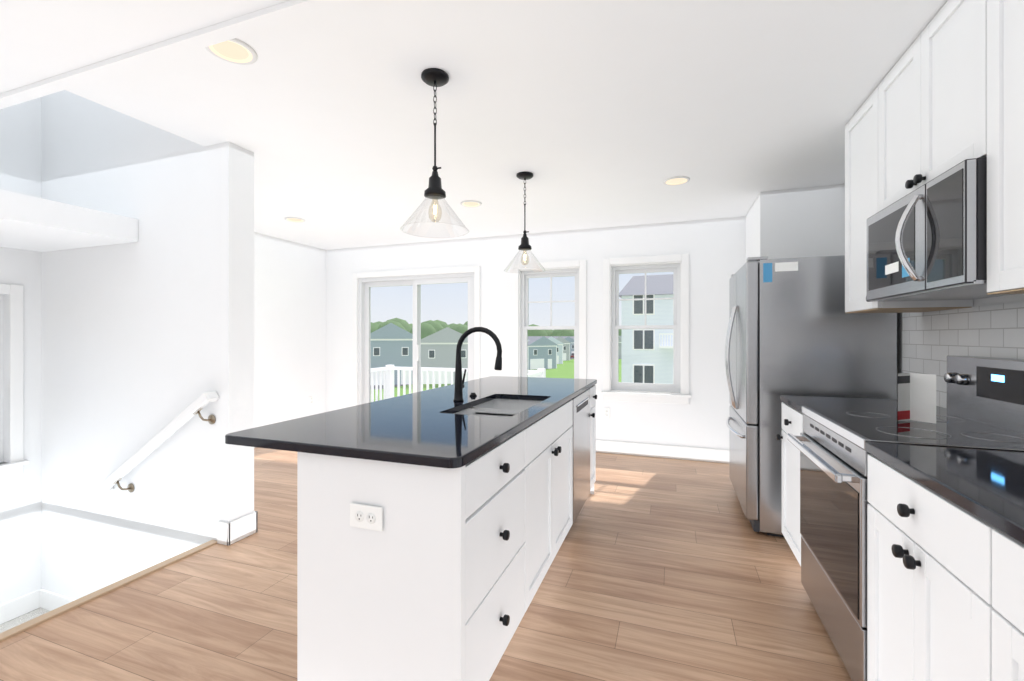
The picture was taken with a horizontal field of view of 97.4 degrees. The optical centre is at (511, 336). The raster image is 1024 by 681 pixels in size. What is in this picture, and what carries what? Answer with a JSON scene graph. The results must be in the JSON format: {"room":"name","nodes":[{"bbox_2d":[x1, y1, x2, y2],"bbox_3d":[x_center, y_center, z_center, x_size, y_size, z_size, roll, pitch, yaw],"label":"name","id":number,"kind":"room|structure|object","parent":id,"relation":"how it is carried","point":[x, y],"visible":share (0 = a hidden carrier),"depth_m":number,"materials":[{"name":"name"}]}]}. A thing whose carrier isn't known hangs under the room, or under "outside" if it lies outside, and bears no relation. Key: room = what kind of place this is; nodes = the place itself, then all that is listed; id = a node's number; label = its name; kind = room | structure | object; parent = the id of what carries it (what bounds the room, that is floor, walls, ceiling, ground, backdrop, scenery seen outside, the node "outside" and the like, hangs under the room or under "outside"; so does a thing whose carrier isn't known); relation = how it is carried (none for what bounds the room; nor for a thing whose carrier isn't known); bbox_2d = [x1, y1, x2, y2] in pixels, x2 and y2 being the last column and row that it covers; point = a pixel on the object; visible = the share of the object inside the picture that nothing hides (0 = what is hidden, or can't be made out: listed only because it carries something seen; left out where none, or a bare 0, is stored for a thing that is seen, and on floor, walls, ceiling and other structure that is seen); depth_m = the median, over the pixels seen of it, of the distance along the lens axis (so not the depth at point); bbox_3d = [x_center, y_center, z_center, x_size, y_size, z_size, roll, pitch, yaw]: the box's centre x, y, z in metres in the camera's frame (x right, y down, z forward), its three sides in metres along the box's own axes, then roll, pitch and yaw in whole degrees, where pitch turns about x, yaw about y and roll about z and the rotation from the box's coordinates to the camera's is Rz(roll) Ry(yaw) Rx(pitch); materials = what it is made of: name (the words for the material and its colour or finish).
{"room":"kitchen","nodes":[
{"label":"kitchen","id":0,"kind":"room"},
{"bbox_2d":[0,608,48,632],"bbox_3d":[-3.407,1.746,0.997,1.808,0.948,4.388,0,0,20],"label":"carpet","id":1,"kind":"object","parent":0,"point":[19,620],"depth_m":3.21,"materials":[{"name":"white carpet"}]},
{"bbox_2d":[0,189,137,251],"bbox_3d":[-3.181,-0.705,2.694,1.093,0.150,1.038,0,0,20],"label":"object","id":2,"kind":"structure","parent":0,"point":[31,223],"depth_m":2.74,"materials":[{"name":"paint"}]},
{"bbox_2d":[41,90,253,599],"bbox_3d":[-2.589,0.985,3.129,1.920,6.950,0.175,0,0,20],"label":"wall","id":3,"kind":"structure","parent":0,"point":[148,336],"depth_m":3.00,"materials":[{"name":"paint"}]},
{"bbox_2d":[39,589,75,610],"bbox_3d":[-3.046,1.953,3.191,0.960,0.135,0.015,0,0,20],"label":"baseboard","id":4,"kind":"structure","parent":3,"relation":"attached to","point":[48,600],"depth_m":3.30,"materials":[{"name":"paint"}]},
{"bbox_2d":[0,540,216,641],"bbox_3d":[-1.992,1.260,2.271,0.058,0.023,1.040,0,0,20],"label":"trim","id":5,"kind":"structure","parent":3,"relation":"attached to","point":[25,626],"depth_m":2.19,"materials":[{"name":"brown wood"}]},
{"bbox_2d":[96,391,218,494],"bbox_3d":[-2.294,0.700,2.886,1.057,0.731,0.081,0,0,20],"label":"handrail","id":6,"kind":"object","parent":3,"relation":"attached to","point":[196,406],"visible":1,"depth_m":2.82,"materials":[{"name":"paint"}]},
{"bbox_2d":[217,511,257,534],"bbox_3d":[-2.536,1.192,3.211,1.905,0.135,0.015,0,0,20],"label":"baseboard","id":7,"kind":"structure","parent":3,"relation":"attached to","point":[248,524],"depth_m":2.81,"materials":[{"name":"paint"}]},
{"bbox_2d":[0,97,325,604],"bbox_3d":[-3.869,0.985,2.638,0.160,6.950,7.490,0,0,20],"label":"wall","id":8,"kind":"structure","parent":0,"point":[289,328],"depth_m":3.36,"materials":[{"name":"paint"}]},
{"bbox_2d":[0,284,29,478],"bbox_3d":[-3.760,0.315,2.824,0.180,1.370,1.014,0,0,20],"label":"window","id":9,"kind":"structure","parent":8,"relation":"attached to","point":[14,466],"depth_m":3.22,"materials":[{"name":"paint"}]},
{"bbox_2d":[0,590,38,623],"bbox_3d":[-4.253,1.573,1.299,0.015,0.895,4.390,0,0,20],"label":"baseboard","id":10,"kind":"structure","parent":8,"relation":"attached to","point":[17,607],"depth_m":3.24,"materials":[{"name":"paint"}]},
{"bbox_2d":[0,447,852,680],"bbox_3d":[-1.080,1.385,1.728,6.025,0.250,7.650,0,0,20],"label":"floor","id":11,"kind":"structure","parent":0,"point":[663,569],"depth_m":2.08,"materials":[{"name":"brown wood"}]},
{"bbox_2d":[297,426,528,680],"bbox_3d":[-0.328,0.818,1.680,0.602,0.884,0.606,0,0,20],"label":"base cabinet","id":12,"kind":"object","parent":11,"relation":"on","point":[440,576],"depth_m":1.41,"materials":[{"name":"paint"}]},
{"bbox_2d":[350,503,382,531],"bbox_3d":[-0.453,0.560,1.394,0.120,0.074,0.009,0,0,20],"label":"outlet","id":13,"kind":"object","parent":12,"relation":"attached to","point":[366,517],"visible":1,"depth_m":1.39,"materials":[{"name":"plastic"}]},
{"bbox_2d":[225,376,596,467],"bbox_3d":[-0.167,0.361,2.608,0.927,0.030,2.510,0,0,20],"label":"countertop","id":14,"kind":"structure","parent":12,"relation":"on","point":[427,428],"depth_m":1.73,"materials":[{"name":"black stone"}]},
{"bbox_2d":[453,327,501,401],"bbox_3d":[-0.176,0.147,2.393,0.277,0.396,0.095,0,0,20],"label":"faucet","id":15,"kind":"object","parent":14,"relation":"on","point":[458,388],"visible":1,"depth_m":2.39,"materials":[{"name":"black metal"}]},
{"bbox_2d":[453,399,541,416],"bbox_3d":[-0.053,0.482,2.321,0.374,0.210,0.748,0,0,20],"label":"sink","id":16,"kind":"object","parent":14,"relation":"in","point":[503,407],"visible":0.02,"depth_m":2.60,"materials":[{"name":"metal"}]},
{"bbox_2d":[470,400,572,604],"bbox_3d":[-0.069,0.818,2.410,0.600,0.884,0.942,0,0,20],"label":"base cabinet","id":17,"kind":"object","parent":11,"relation":"on","point":[550,436],"depth_m":2.25,"materials":[{"name":"paint"}]},
{"bbox_2d":[590,386,592,493],"bbox_3d":[0.192,0.818,3.141,0.600,0.884,0.611,0,0,20],"label":"base cabinet","id":18,"kind":"object","parent":11,"relation":"on","point":[591,388],"depth_m":3.43,"materials":[{"name":"paint"}]},
{"bbox_2d":[571,388,589,523],"bbox_3d":[0.456,0.767,3.046,0.058,0.776,0.597,0,0,20],"label":"dishwasher","id":19,"kind":"object","parent":18,"relation":"in","point":[581,447],"visible":0.75,"depth_m":3.00,"materials":[{"name":"silver metal"}]},
{"bbox_2d":[593,385,596,493],"bbox_3d":[0.343,0.818,3.566,0.600,0.884,0.292,0,0,20],"label":"base cabinet","id":20,"kind":"object","parent":11,"relation":"on","point":[594,386],"depth_m":3.53,"materials":[{"name":"paint"}]},
{"bbox_2d":[776,402,804,565],"bbox_3d":[1.795,0.818,2.321,0.680,0.884,0.461,0,0,20],"label":"base cabinet","id":21,"kind":"object","parent":11,"relation":"on","point":[792,420],"visible":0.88,"depth_m":2.44,"materials":[{"name":"paint"}]},
{"bbox_2d":[780,395,946,412],"bbox_3d":[1.807,0.361,2.322,0.647,0.030,0.471,0,0,20],"label":"countertop","id":22,"kind":"structure","parent":21,"relation":"on","point":[797,402],"depth_m":2.36,"materials":[{"name":"black stone"}]},
{"bbox_2d":[725,255,896,536],"bbox_3d":[1.978,0.378,3.174,0.856,1.765,0.911,0,0,20],"label":"fridge","id":23,"kind":"object","parent":11,"relation":"on","point":[795,328],"visible":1,"depth_m":2.80,"materials":[{"name":"silver metal"}]},
{"bbox_2d":[787,355,1023,680],"bbox_3d":[1.557,0.672,1.751,0.705,1.175,0.765,0,0,20],"label":"range","id":24,"kind":"object","parent":11,"relation":"on","point":[985,403],"visible":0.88,"depth_m":1.70,"materials":[{"name":"silver metal"}]},
{"bbox_2d":[898,373,935,422],"bbox_3d":[1.600,0.243,1.794,0.121,0.190,0.055,0,0,20],"label":"pamphlet","id":25,"kind":"object","parent":24,"relation":"on","point":[916,397],"visible":1,"depth_m":1.80,"materials":[{"name":"paper"}]},
{"bbox_2d":[867,454,974,680],"bbox_3d":[1.370,0.818,1.084,0.649,0.884,0.610,0,0,20],"label":"base cabinet","id":26,"kind":"object","parent":11,"relation":"on","point":[945,589],"depth_m":1.17,"materials":[{"name":"paint"}]},
{"bbox_2d":[865,442,1023,543],"bbox_3d":[1.218,0.361,0.673,0.647,0.030,1.486,0,0,20],"label":"countertop","id":27,"kind":"structure","parent":26,"relation":"on","point":[987,486],"depth_m":1.13,"materials":[{"name":"black stone"}]},
{"bbox_2d":[975,516,1023,680],"bbox_3d":[1.140,0.818,0.438,0.649,0.884,0.760,0,0,20],"label":"base cabinet","id":28,"kind":"object","parent":11,"relation":"on","point":[999,557],"depth_m":0.88,"materials":[{"name":"paint"}]},
{"bbox_2d":[0,0,947,249],"bbox_3d":[-1.080,-1.279,1.728,6.025,0.242,7.650,0,0,20],"label":"ceiling","id":29,"kind":"structure","parent":0,"point":[589,114],"depth_m":2.19,"materials":[{"name":"paint"}]},
{"bbox_2d":[205,38,257,64],"bbox_3d":[-1.155,-1.175,1.851,0.190,0.009,0.190,0,0,20],"label":"recessed light","id":30,"kind":"object","parent":29,"relation":"in","point":[236,51],"visible":0.81,"depth_m":1.86,"materials":[{"name":"white plastic"}]},
{"bbox_2d":[284,217,304,222],"bbox_3d":[-2.188,-1.175,4.539,0.190,0.009,0.190,0,0,20],"label":"recessed light","id":31,"kind":"object","parent":29,"relation":"in","point":[295,219],"visible":1,"depth_m":4.53,"materials":[{"name":"white plastic"}]},
{"bbox_2d":[400,68,467,237],"bbox_3d":[-0.348,-0.829,2.038,0.307,0.700,0.307,0,0,20],"label":"pendant light","id":32,"kind":"object","parent":29,"relation":"hanging from","point":[434,77],"visible":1,"depth_m":2.02,"materials":[{"name":"clear glass"}]},
{"bbox_2d":[460,200,481,206],"bbox_3d":[-0.363,-1.175,3.994,0.190,0.009,0.190,0,0,20],"label":"recessed light","id":33,"kind":"object","parent":29,"relation":"in","point":[469,203],"visible":1,"depth_m":3.98,"materials":[{"name":"white plastic"}]},
{"bbox_2d":[505,171,545,273],"bbox_3d":[0.094,-0.829,3.279,0.307,0.700,0.307,0,0,20],"label":"pendant light","id":34,"kind":"object","parent":29,"relation":"hanging from","point":[525,246],"visible":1,"depth_m":3.26,"materials":[{"name":"clear glass"}]},
{"bbox_2d":[663,176,689,185],"bbox_3d":[1.244,-1.175,3.405,0.190,0.009,0.190,0,0,20],"label":"recessed light","id":35,"kind":"object","parent":29,"relation":"in","point":[675,180],"visible":1,"depth_m":3.40,"materials":[{"name":"white plastic"}]},
{"bbox_2d":[326,216,745,449],"bbox_3d":[0.178,0.055,5.255,6.025,2.910,0.160,0,0,20],"label":"wall","id":36,"kind":"structure","parent":0,"point":[715,249],"depth_m":4.89,"materials":[{"name":"paint"}]},
{"bbox_2d":[353,266,479,405],"bbox_3d":[-1.224,0.210,5.736,1.840,2.100,0.158,0,0,20],"label":"sliding door","id":37,"kind":"structure","parent":36,"relation":"attached to","point":[367,281],"depth_m":5.75,"materials":[{"name":"paint"}]},
{"bbox_2d":[371,365,545,401],"bbox_3d":[-0.990,0.975,6.452,2.700,1.010,1.270,0,0,20],"label":"railing","id":38,"kind":"object","parent":36,"relation":"attached to","point":[386,374],"depth_m":7.20,"materials":[{"name":"white wood"}]},
{"bbox_2d":[513,260,585,378],"bbox_3d":[0.433,-0.072,5.138,0.896,1.535,0.209,0,0,20],"label":"window","id":39,"kind":"structure","parent":36,"relation":"in","point":[522,302],"depth_m":5.17,"materials":[{"name":"paint"}]},
{"bbox_2d":[603,408,609,418],"bbox_3d":[1.020,0.830,4.864,0.070,0.114,0.009,0,0,20],"label":"outlet","id":40,"kind":"object","parent":36,"relation":"attached to","point":[606,412],"visible":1,"depth_m":4.86,"materials":[{"name":"plastic"}]},
{"bbox_2d":[601,254,690,404],"bbox_3d":[1.417,-0.072,4.787,0.904,1.535,0.209,0,0,20],"label":"window","id":41,"kind":"structure","parent":36,"relation":"in","point":[676,391],"depth_m":4.77,"materials":[{"name":"paint"}]},
{"bbox_2d":[596,440,728,463],"bbox_3d":[0.956,1.192,4.886,2.830,0.135,0.015,0,0,20],"label":"baseboard","id":42,"kind":"structure","parent":36,"relation":"attached to","point":[602,446],"depth_m":4.66,"materials":[{"name":"paint"}]},
{"bbox_2d":[746,184,844,261],"bbox_3d":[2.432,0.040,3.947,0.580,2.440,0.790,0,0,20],"label":"upper cabinet","id":43,"kind":"object","parent":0,"point":[798,222],"depth_m":3.58,"materials":[{"name":"paint"}]},
{"bbox_2d":[897,294,1023,407],"bbox_3d":[1.652,0.055,0.669,0.168,2.910,7.490,0,0,20],"label":"wall","id":44,"kind":"structure","parent":0,"point":[929,342],"depth_m":2.10,"materials":[{"name":"tile"}]},
{"bbox_2d":[845,92,910,312],"bbox_3d":[1.947,-0.654,2.250,0.346,1.044,0.433,0,0,20],"label":"upper cabinet","id":45,"kind":"object","parent":44,"relation":"attached to","point":[859,129],"depth_m":2.35,"materials":[{"name":"paint"}]},
{"bbox_2d":[873,0,976,311],"bbox_3d":[1.745,-0.654,1.684,0.346,1.044,0.769,0,0,20],"label":"upper cabinet","id":46,"kind":"object","parent":44,"relation":"attached to","point":[946,94],"depth_m":1.71,"materials":[{"name":"paint"}]},
{"bbox_2d":[867,157,1014,301],"bbox_3d":[1.689,-0.357,1.704,0.457,0.390,0.761,0,0,20],"label":"microwave","id":47,"kind":"object","parent":46,"relation":"attached to","point":[927,241],"visible":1,"depth_m":1.59,"materials":[{"name":"metal"}]},
{"bbox_2d":[977,0,1023,294],"bbox_3d":[1.488,-0.654,0.964,0.346,1.044,0.760,0,0,20],"label":"upper cabinet","id":48,"kind":"object","parent":44,"relation":"attached to","point":[1000,23],"depth_m":1.32,"materials":[{"name":"paint"}]},
{"label":"outside","id":49,"kind":"structure","parent":0,"visible":0},
{"bbox_2d":[374,359,620,400],"bbox_3d":[43.231,7.510,210.511,460.000,0.500,414.400,0,0,20],"label":"ground","id":50,"kind":"structure","parent":49,"point":[560,369],"depth_m":85.76,"materials":[{"name":"green plant"}]},
{"bbox_2d":[371,318,620,389],"bbox_3d":[21.333,4.215,199.129,106.820,19.591,278.351,0,0,31],"label":"scenery","id":51,"kind":"structure","parent":50,"relation":"on","point":[440,349],"depth_m":68.99,"materials":[{"name":"concrete"}]},
{"bbox_2d":[619,274,672,383],"bbox_3d":[18.006,0.810,38.874,16.300,12.900,12.420,0,0,20],"label":"neighboring building","id":52,"kind":"structure","parent":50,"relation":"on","point":[647,335],"depth_m":36.38,"materials":[{"name":"white"}]}
]}

